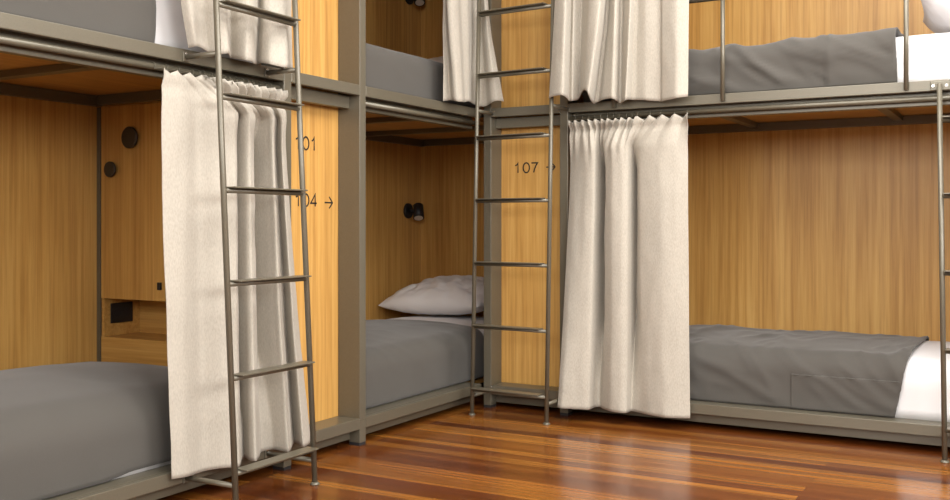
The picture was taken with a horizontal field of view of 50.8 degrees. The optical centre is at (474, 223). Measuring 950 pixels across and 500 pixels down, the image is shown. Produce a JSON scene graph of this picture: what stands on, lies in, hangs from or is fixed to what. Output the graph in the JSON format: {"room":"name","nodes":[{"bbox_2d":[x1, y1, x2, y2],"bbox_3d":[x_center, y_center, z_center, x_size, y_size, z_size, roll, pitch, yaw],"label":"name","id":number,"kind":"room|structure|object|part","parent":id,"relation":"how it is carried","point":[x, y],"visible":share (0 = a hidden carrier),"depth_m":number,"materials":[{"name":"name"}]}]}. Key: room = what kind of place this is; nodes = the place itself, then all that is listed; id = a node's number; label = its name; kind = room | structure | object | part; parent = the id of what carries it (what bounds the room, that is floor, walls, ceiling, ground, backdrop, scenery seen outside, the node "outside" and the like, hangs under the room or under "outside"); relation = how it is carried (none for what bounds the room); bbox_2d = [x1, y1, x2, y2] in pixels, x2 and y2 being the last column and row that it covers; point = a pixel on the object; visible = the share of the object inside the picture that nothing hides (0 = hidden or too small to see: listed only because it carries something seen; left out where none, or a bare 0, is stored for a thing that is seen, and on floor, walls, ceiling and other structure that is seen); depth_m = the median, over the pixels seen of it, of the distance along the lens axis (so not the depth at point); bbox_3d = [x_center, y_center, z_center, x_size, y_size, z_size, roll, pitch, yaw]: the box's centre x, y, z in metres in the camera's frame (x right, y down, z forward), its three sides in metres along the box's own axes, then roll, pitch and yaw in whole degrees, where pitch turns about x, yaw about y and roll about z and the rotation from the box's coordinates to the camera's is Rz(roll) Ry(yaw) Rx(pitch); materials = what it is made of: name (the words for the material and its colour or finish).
{"room":"dormitory","nodes":[
{"label":"dormitory","id":0,"kind":"room"},
{"bbox_2d":[157,382,949,499],"bbox_3d":[0.309,0.942,1.710,5.950,0.080,7.700,0,0,29],"label":"floor","id":1,"kind":"structure","parent":0,"point":[504,451],"depth_m":3.71,"materials":[{"name":"brown wood"}]},
{"bbox_2d":[0,12,283,499],"bbox_3d":[-1.629,-0.518,3.021,1.015,2.840,2.000,0,0,29],"label":"bunk bed","id":2,"kind":"object","parent":1,"relation":"on","point":[55,77],"visible":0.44,"depth_m":3.84,"materials":[{"name":"brown wood"}]},
{"bbox_3d":[-2.052,0.149,3.285,0.020,1.345,1.957,0,0,29],"label":"panel","id":3,"kind":"part","parent":2,"relation":"part of","materials":[{"name":"brown wood"}]},
{"bbox_3d":[-1.658,-0.535,3.062,0.884,0.024,1.957,0,0,29],"label":"board","id":4,"kind":"part","parent":2,"relation":"part of","materials":[{"name":"brown wood"}]},
{"bbox_3d":[-1.200,-0.492,2.803,0.022,0.022,1.958,0,0,29],"label":"curtain rod","id":5,"kind":"part","parent":2,"relation":"part of","materials":[{"name":"beige metal"}]},
{"bbox_2d":[113,461,170,479],"bbox_3d":[-1.636,0.648,3.042,0.876,0.282,1.888,0,0,29],"label":"mattress","id":6,"kind":"object","parent":2,"relation":"on","point":[167,462],"visible":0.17,"depth_m":3.19,"materials":[{"name":"white fabric"}]},
{"bbox_2d":[0,361,170,499],"bbox_3d":[-1.635,0.641,3.041,0.911,0.292,1.924,0,0,29],"label":"blanket","id":7,"kind":"object","parent":6,"relation":"on","point":[68,427],"visible":0.81,"depth_m":3.03,"materials":[{"name":"grey fabric"}]},
{"bbox_3d":[-1.225,-0.539,2.817,0.110,0.043,1.958,0,0,29],"label":"rail","id":8,"kind":"part","parent":2,"relation":"part of","materials":[{"name":"beige metal"}]},
{"bbox_3d":[-1.225,0.812,2.817,0.110,0.045,1.958,0,0,29],"label":"rail","id":9,"kind":"part","parent":2,"relation":"part of","materials":[{"name":"beige metal"}]},
{"bbox_2d":[155,0,251,62],"bbox_3d":[-1.632,-0.675,3.040,0.886,0.228,1.887,0,0,29],"label":"mattress","id":10,"kind":"object","parent":2,"relation":"on","point":[170,27],"visible":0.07,"depth_m":3.28,"materials":[{"name":"white fabric"}]},
{"bbox_2d":[0,0,155,42],"bbox_3d":[-1.760,-0.684,2.808,0.924,0.241,1.401,0,0,29],"label":"blanket","id":11,"kind":"object","parent":10,"relation":"on","point":[134,19],"visible":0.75,"depth_m":3.00,"materials":[{"name":"grey fabric"}]},
{"bbox_2d":[150,61,309,478],"bbox_3d":[-0.814,0.149,3.421,0.178,1.312,0.706,0,0,29],"label":"curtain","id":12,"kind":"object","parent":2,"relation":"hanging from","point":[271,410],"visible":0.84,"depth_m":3.29,"materials":[{"name":"fabric"}]},
{"bbox_2d":[181,0,292,67],"bbox_3d":[-0.801,-1.194,3.374,0.161,1.308,0.515,0,0,29],"label":"curtain","id":13,"kind":"object","parent":2,"relation":"hanging from","point":[257,40],"visible":0.78,"depth_m":3.37,"materials":[{"name":"fabric"}]},
{"bbox_2d":[97,0,365,470],"bbox_3d":[-1.017,-0.518,4.106,1.015,2.840,0.527,0,0,29],"label":"partition panel","id":14,"kind":"object","parent":1,"relation":"on","point":[332,33],"depth_m":4.05,"materials":[{"name":"wood"}]},
{"bbox_3d":[-1.445,-0.503,4.359,0.020,2.770,0.504,0,0,29],"label":"panel","id":15,"kind":"part","parent":14,"relation":"part of","materials":[{"name":"brown wood"}]},
{"bbox_3d":[-1.485,-0.219,4.079,0.064,0.064,0.020,0,0,29],"label":"wall knob","id":16,"kind":"part","parent":14,"relation":"part of","materials":[{"name":"black metal"}]},
{"bbox_2d":[110,302,132,322],"bbox_3d":[-1.479,0.373,4.193,0.007,0.083,0.114,0,0,29],"label":"power socket","id":17,"kind":"object","parent":14,"relation":"attached to","point":[123,311],"visible":1,"depth_m":4.19,"materials":[{"name":"black plastic"}]},
{"bbox_2d":[114,308,120,316],"bbox_3d":[-1.489,0.373,4.169,0.002,0.036,0.036,0,0,29],"label":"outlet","id":18,"kind":"object","parent":17,"relation":"attached to","point":[117,311],"depth_m":4.17,"materials":[{"name":"black plastic"}]},
{"bbox_2d":[124,307,130,315],"bbox_3d":[-1.463,0.373,4.215,0.002,0.036,0.036,0,0,29],"label":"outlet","id":19,"kind":"object","parent":17,"relation":"attached to","point":[127,310],"depth_m":4.21,"materials":[{"name":"black plastic"}]},
{"bbox_3d":[-1.385,-0.344,4.023,0.088,0.088,0.020,0,0,29],"label":"wall knob","id":20,"kind":"part","parent":14,"relation":"part of","materials":[{"name":"black metal"}]},
{"bbox_3d":[-1.174,-1.184,3.927,0.855,1.408,0.016,0,0,29],"label":"panel","id":21,"kind":"part","parent":14,"relation":"part of","materials":[{"name":"brown wood"}]},
{"bbox_3d":[-1.169,-0.085,3.924,0.843,0.787,0.018,0,0,29],"label":"locker door","id":22,"kind":"part","parent":14,"relation":"part of","materials":[{"name":"brown wood"}]},
{"bbox_3d":[-1.169,0.634,3.924,0.843,0.336,0.018,0,0,29],"label":"drawer","id":23,"kind":"part","parent":14,"relation":"part of","materials":[{"name":"brown wood"}]},
{"bbox_3d":[-0.733,-0.524,3.688,0.110,2.828,0.042,0,0,29],"label":"post","id":24,"kind":"part","parent":14,"relation":"part of","materials":[{"name":"beige metal"}]},
{"bbox_3d":[-0.674,-1.224,3.923,0.018,1.328,0.484,0,0,29],"label":"panel","id":25,"kind":"part","parent":14,"relation":"part of","materials":[{"name":"brown wood"}]},
{"bbox_3d":[-0.674,0.121,3.923,0.018,1.337,0.484,0,0,29],"label":"panel","id":26,"kind":"part","parent":14,"relation":"part of","materials":[{"name":"brown wood"}]},
{"bbox_3d":[-0.618,-0.539,3.891,0.110,0.043,0.424,0,0,29],"label":"rail","id":27,"kind":"part","parent":14,"relation":"part of","materials":[{"name":"beige metal"}]},
{"bbox_3d":[-0.618,0.812,3.891,0.110,0.045,0.424,0,0,29],"label":"sill","id":28,"kind":"part","parent":14,"relation":"part of","materials":[{"name":"beige metal"}]},
{"bbox_3d":[-0.503,-0.524,4.094,0.110,2.828,0.042,0,0,29],"label":"post","id":29,"kind":"part","parent":14,"relation":"part of","materials":[{"name":"beige metal"}]},
{"bbox_2d":[183,0,319,499],"bbox_3d":[-0.729,-0.248,3.332,0.246,2.300,0.421,0,0,29],"label":"ladder","id":30,"kind":"object","parent":1,"relation":"on","point":[276,457],"visible":0.95,"depth_m":3.25,"materials":[{"name":"beige metal"}]},
{"bbox_3d":[-0.930,-0.535,3.222,0.004,0.030,0.026,0,0,29],"label":"bracket plate","id":31,"kind":"part","parent":30,"relation":"part of","materials":[{"name":"beige metal"}]},
{"bbox_3d":[-0.870,-0.535,3.189,0.140,0.017,0.017,0,0,29],"label":"bracket arm","id":32,"kind":"part","parent":30,"relation":"part of","materials":[{"name":"beige metal"}]},
{"bbox_3d":[-0.839,0.819,3.171,0.212,0.017,0.017,0,0,29],"label":"bracket arm","id":33,"kind":"part","parent":30,"relation":"part of","materials":[{"name":"beige metal"}]},
{"bbox_3d":[-0.679,-0.535,3.526,0.140,0.017,0.017,0,0,29],"label":"bracket arm","id":34,"kind":"part","parent":30,"relation":"part of","materials":[{"name":"beige metal"}]},
{"bbox_3d":[-0.648,0.819,3.509,0.212,0.017,0.017,0,0,29],"label":"bracket arm","id":35,"kind":"part","parent":30,"relation":"part of","materials":[{"name":"beige metal"}]},
{"bbox_2d":[366,0,483,433],"bbox_3d":[-0.397,-0.506,5.203,1.015,2.815,1.992,0,0,29],"label":"bunk bed","id":36,"kind":"object","parent":1,"relation":"on","point":[419,149],"visible":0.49,"depth_m":6.06,"materials":[{"name":"brown wood"}]},
{"bbox_3d":[-0.835,-1.218,5.439,0.020,1.340,1.971,0,0,29],"label":"panel","id":37,"kind":"part","parent":36,"relation":"part of","materials":[{"name":"brown wood"}]},
{"bbox_3d":[-0.835,0.149,5.439,0.020,1.345,1.971,0,0,29],"label":"panel","id":38,"kind":"part","parent":36,"relation":"part of","materials":[{"name":"brown wood"}]},
{"bbox_2d":[403,203,423,220],"bbox_3d":[-0.361,-0.070,6.139,0.115,0.112,0.110,0,0,29],"label":"reading lamp","id":39,"kind":"object","parent":36,"relation":"attached to","point":[417,210],"visible":1,"depth_m":6.12,"materials":[{"name":"black plastic"}]},
{"bbox_3d":[-0.408,-0.076,6.156,0.016,0.094,0.094,0,0,29],"label":"wall plate","id":40,"kind":"part","parent":39,"relation":"part of","materials":[{"name":"black plastic"}]},
{"bbox_2d":[405,0,424,5],"bbox_3d":[-0.355,-1.389,6.149,0.115,0.112,0.110,0,0,29],"label":"reading lamp","id":41,"kind":"object","parent":36,"relation":"attached to","point":[416,2],"visible":1,"depth_m":6.14,"materials":[{"name":"black plastic"}]},
{"bbox_3d":[-0.402,-1.395,6.167,0.016,0.094,0.094,0,0,29],"label":"wall plate","id":42,"kind":"part","parent":41,"relation":"part of","materials":[{"name":"black plastic"}]},
{"bbox_3d":[-0.229,-0.492,4.521,0.022,0.022,0.970,0,0,29],"label":"curtain rod","id":43,"kind":"part","parent":36,"relation":"part of","materials":[{"name":"beige metal"}]},
{"bbox_3d":[-0.254,-0.539,4.535,0.110,0.043,0.970,0,0,29],"label":"rail","id":44,"kind":"part","parent":36,"relation":"part of","materials":[{"name":"beige metal"}]},
{"bbox_3d":[-0.254,0.812,4.535,0.110,0.045,0.970,0,0,29],"label":"rail","id":45,"kind":"part","parent":36,"relation":"part of","materials":[{"name":"beige metal"}]},
{"bbox_3d":[-0.441,-0.535,5.216,0.884,0.024,1.971,0,0,29],"label":"board","id":46,"kind":"part","parent":36,"relation":"part of","materials":[{"name":"brown wood"}]},
{"bbox_3d":[0.049,-1.218,6.084,0.883,1.340,0.020,0,0,29],"label":"panel","id":47,"kind":"part","parent":36,"relation":"part of","materials":[{"name":"brown wood"}]},
{"bbox_2d":[391,315,483,335],"bbox_3d":[-0.424,0.659,5.202,0.861,0.261,1.912,0,0,29],"label":"mattress","id":48,"kind":"object","parent":36,"relation":"on","point":[456,319],"visible":0.16,"depth_m":5.58,"materials":[{"name":"white fabric"}]},
{"bbox_2d":[366,319,483,408],"bbox_3d":[-0.617,0.650,4.860,0.898,0.274,1.175,0,0,29],"label":"blanket","id":49,"kind":"object","parent":48,"relation":"on","point":[405,358],"visible":0.35,"depth_m":4.69,"materials":[{"name":"grey fabric"}]},
{"bbox_2d":[378,275,483,314],"bbox_3d":[-0.133,0.415,5.808,0.706,0.226,0.501,0,0,35],"label":"pillow","id":50,"kind":"object","parent":48,"relation":"on","point":[439,295],"visible":0.81,"depth_m":5.64,"materials":[{"name":"white fabric"}]},
{"bbox_3d":[0.049,0.149,6.084,0.883,1.345,0.020,0,0,29],"label":"panel","id":51,"kind":"part","parent":36,"relation":"part of","materials":[{"name":"brown wood"}]},
{"bbox_2d":[443,0,503,106],"bbox_3d":[-0.038,-1.202,4.678,0.208,1.292,0.358,0,0,29],"label":"curtain","id":52,"kind":"object","parent":36,"relation":"hanging from","point":[459,16],"visible":0.91,"depth_m":4.69,"materials":[{"name":"fabric"}]},
{"bbox_3d":[-0.441,0.812,5.216,0.884,0.020,1.971,0,0,29],"label":"board","id":53,"kind":"part","parent":36,"relation":"part of","materials":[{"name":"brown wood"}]},
{"bbox_3d":[-0.413,-0.661,5.196,0.886,0.199,1.912,0,0,29],"label":"mattress","id":54,"kind":"object","parent":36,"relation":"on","visible":0},
{"bbox_2d":[366,43,474,107],"bbox_3d":[-0.635,-0.670,4.803,0.919,0.213,1.051,0,0,29],"label":"blanket","id":55,"kind":"object","parent":54,"relation":"on","point":[386,69],"visible":0.27,"depth_m":4.45,"materials":[{"name":"grey fabric"}]},
{"bbox_2d":[430,56,442,62],"bbox_3d":[-0.119,-0.896,5.800,0.703,0.165,0.464,0,0,29],"label":"pillow","id":56,"kind":"object","parent":54,"relation":"on","point":[437,59],"visible":0.02,"depth_m":5.67,"materials":[{"name":"white fabric"}]},
{"bbox_2d":[468,0,569,424],"bbox_3d":[0.195,-0.248,4.670,0.433,2.300,0.258,0,0,29],"label":"ladder","id":57,"kind":"object","parent":1,"relation":"on","point":[480,390],"visible":0.92,"depth_m":4.61,"materials":[{"name":"beige metal"}]},
{"bbox_3d":[0.036,0.812,4.794,0.017,0.017,0.197,0,0,29],"label":"bracket arm","id":58,"kind":"part","parent":57,"relation":"part of","materials":[{"name":"beige metal"}]},
{"bbox_3d":[0.047,-0.534,4.815,0.017,0.017,0.150,0,0,29],"label":"bracket arm","id":59,"kind":"part","parent":57,"relation":"part of","materials":[{"name":"beige metal"}]},
{"bbox_3d":[0.377,0.812,4.585,0.017,0.017,0.225,0,0,29],"label":"bracket arm","id":60,"kind":"part","parent":57,"relation":"part of","materials":[{"name":"beige metal"}]},
{"bbox_3d":[0.389,-0.534,4.606,0.017,0.017,0.176,0,0,29],"label":"bracket arm","id":61,"kind":"part","parent":57,"relation":"part of","materials":[{"name":"beige metal"}]},
{"bbox_2d":[484,0,583,415],"bbox_3d":[0.488,-0.518,5.236,0.451,2.840,1.015,0,0,29],"label":"partition panel","id":62,"kind":"object","parent":1,"relation":"on","point":[513,168],"visible":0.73,"depth_m":4.90,"materials":[{"name":"wood"}]},
{"bbox_3d":[0.087,-0.524,4.942,0.042,2.828,0.110,0,0,29],"label":"post","id":63,"kind":"part","parent":62,"relation":"part of","materials":[{"name":"beige metal"}]},
{"bbox_3d":[0.265,0.812,4.842,0.367,0.045,0.110,0,0,29],"label":"sill","id":64,"kind":"part","parent":62,"relation":"part of","materials":[{"name":"beige metal"}]},
{"bbox_3d":[0.265,-0.539,4.842,0.367,0.043,0.110,0,0,29],"label":"rail","id":65,"kind":"part","parent":62,"relation":"part of","materials":[{"name":"beige metal"}]},
{"bbox_3d":[0.297,-1.224,4.898,0.427,1.328,0.018,0,0,29],"label":"panel","id":66,"kind":"part","parent":62,"relation":"part of","materials":[{"name":"brown wood"}]},
{"bbox_3d":[0.297,0.121,4.898,0.427,1.337,0.018,0,0,29],"label":"panel","id":67,"kind":"part","parent":62,"relation":"part of","materials":[{"name":"brown wood"}]},
{"bbox_3d":[0.443,-0.524,4.741,0.042,2.828,0.110,0,0,29],"label":"post","id":68,"kind":"part","parent":62,"relation":"part of","materials":[{"name":"beige metal"}]},
{"bbox_3d":[0.701,-0.503,5.177,0.018,2.770,0.865,0,0,29],"label":"panel","id":69,"kind":"part","parent":62,"relation":"part of","materials":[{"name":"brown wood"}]},
{"bbox_2d":[568,0,949,446],"bbox_3d":[1.571,-0.518,4.611,2.049,2.840,1.038,0,0,29],"label":"bunk bed","id":70,"kind":"object","parent":1,"relation":"on","point":[810,209],"visible":0.56,"depth_m":5.01,"materials":[{"name":"brown wood"}]},
{"bbox_2d":[549,0,688,103],"bbox_3d":[0.646,-1.192,4.451,0.603,1.312,0.278,0,0,29],"label":"curtain","id":71,"kind":"object","parent":70,"relation":"hanging from","point":[618,50],"visible":1,"depth_m":4.46,"materials":[{"name":"fabric"}]},
{"bbox_2d":[558,109,689,417],"bbox_3d":[0.686,0.171,4.538,0.595,1.357,0.213,0,0,21],"label":"curtain","id":72,"kind":"object","parent":70,"relation":"hanging from","point":[625,345],"visible":1,"depth_m":4.48,"materials":[{"name":"fabric"}]},
{"bbox_3d":[1.174,-0.972,4.252,1.255,0.020,0.021,0,0,29],"label":"guard rail","id":73,"kind":"part","parent":70,"relation":"part of","materials":[{"name":"beige metal"}]},
{"bbox_3d":[1.336,-0.539,4.237,2.007,0.043,0.110,0,0,29],"label":"rail","id":74,"kind":"part","parent":70,"relation":"part of","materials":[{"name":"beige metal"}]},
{"bbox_3d":[1.321,-0.492,4.212,2.007,0.022,0.022,0,0,29],"label":"curtain rod","id":75,"kind":"part","parent":70,"relation":"part of","materials":[{"name":"beige metal"}]},
{"bbox_3d":[1.803,-1.218,5.064,2.006,1.340,0.020,0,0,29],"label":"panel","id":76,"kind":"part","parent":70,"relation":"part of","materials":[{"name":"brown wood"}]},
{"bbox_3d":[1.581,-0.535,4.670,2.006,0.024,0.884,0,0,29],"label":"board","id":77,"kind":"part","parent":70,"relation":"part of","materials":[{"name":"brown wood"}]},
{"bbox_3d":[1.803,0.149,5.064,2.006,1.345,0.020,0,0,29],"label":"panel","id":78,"kind":"part","parent":70,"relation":"part of","materials":[{"name":"brown wood"}]},
{"bbox_3d":[1.336,0.812,4.237,2.007,0.045,0.110,0,0,29],"label":"rail","id":79,"kind":"part","parent":70,"relation":"part of","materials":[{"name":"beige metal"}]},
{"bbox_2d":[691,341,949,421],"bbox_3d":[1.576,0.661,4.639,1.927,0.256,0.877,0,0,29],"label":"mattress","id":80,"kind":"object","parent":70,"relation":"on","point":[920,394],"visible":0.12,"depth_m":4.03,"materials":[{"name":"white fabric"}]},
{"bbox_2d":[689,324,928,416],"bbox_3d":[1.334,0.646,4.765,1.456,0.283,0.928,0,0,29],"label":"blanket","id":81,"kind":"object","parent":80,"relation":"on","point":[818,370],"visible":0.73,"depth_m":4.30,"materials":[{"name":"grey fabric"}]},
{"bbox_2d":[896,33,949,81],"bbox_3d":[1.572,-0.670,4.630,1.927,0.218,0.897,0,0,29],"label":"mattress","id":82,"kind":"object","parent":70,"relation":"on","point":[929,54],"visible":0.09,"depth_m":3.99,"materials":[{"name":"white fabric"}]},
{"bbox_2d":[582,27,903,101],"bbox_3d":[1.304,-0.688,4.764,1.416,0.249,0.959,0,0,29],"label":"blanket","id":83,"kind":"object","parent":82,"relation":"on","point":[860,58],"visible":0.5,"depth_m":4.21,"materials":[{"name":"grey fabric"}]},
{"bbox_2d":[921,0,949,33],"bbox_3d":[2.171,-0.926,4.253,0.505,0.306,0.644,0,0,25],"label":"pillow","id":84,"kind":"object","parent":82,"relation":"on","point":[936,18],"visible":0.87,"depth_m":4.14,"materials":[{"name":"white fabric"}]},
{"bbox_2d":[930,80,949,463],"bbox_3d":[1.952,0.174,3.732,0.478,1.456,0.162,0,0,29],"label":"ladder","id":85,"kind":"object","parent":70,"relation":"hanging from","point":[939,86],"visible":1,"depth_m":3.82,"materials":[{"name":"beige metal"}]},
{"bbox_3d":[1.812,-0.536,3.901,0.068,0.036,0.005,0,0,29],"label":"hook plate","id":86,"kind":"part","parent":85,"relation":"part of","materials":[{"name":"beige metal"}]}
]}

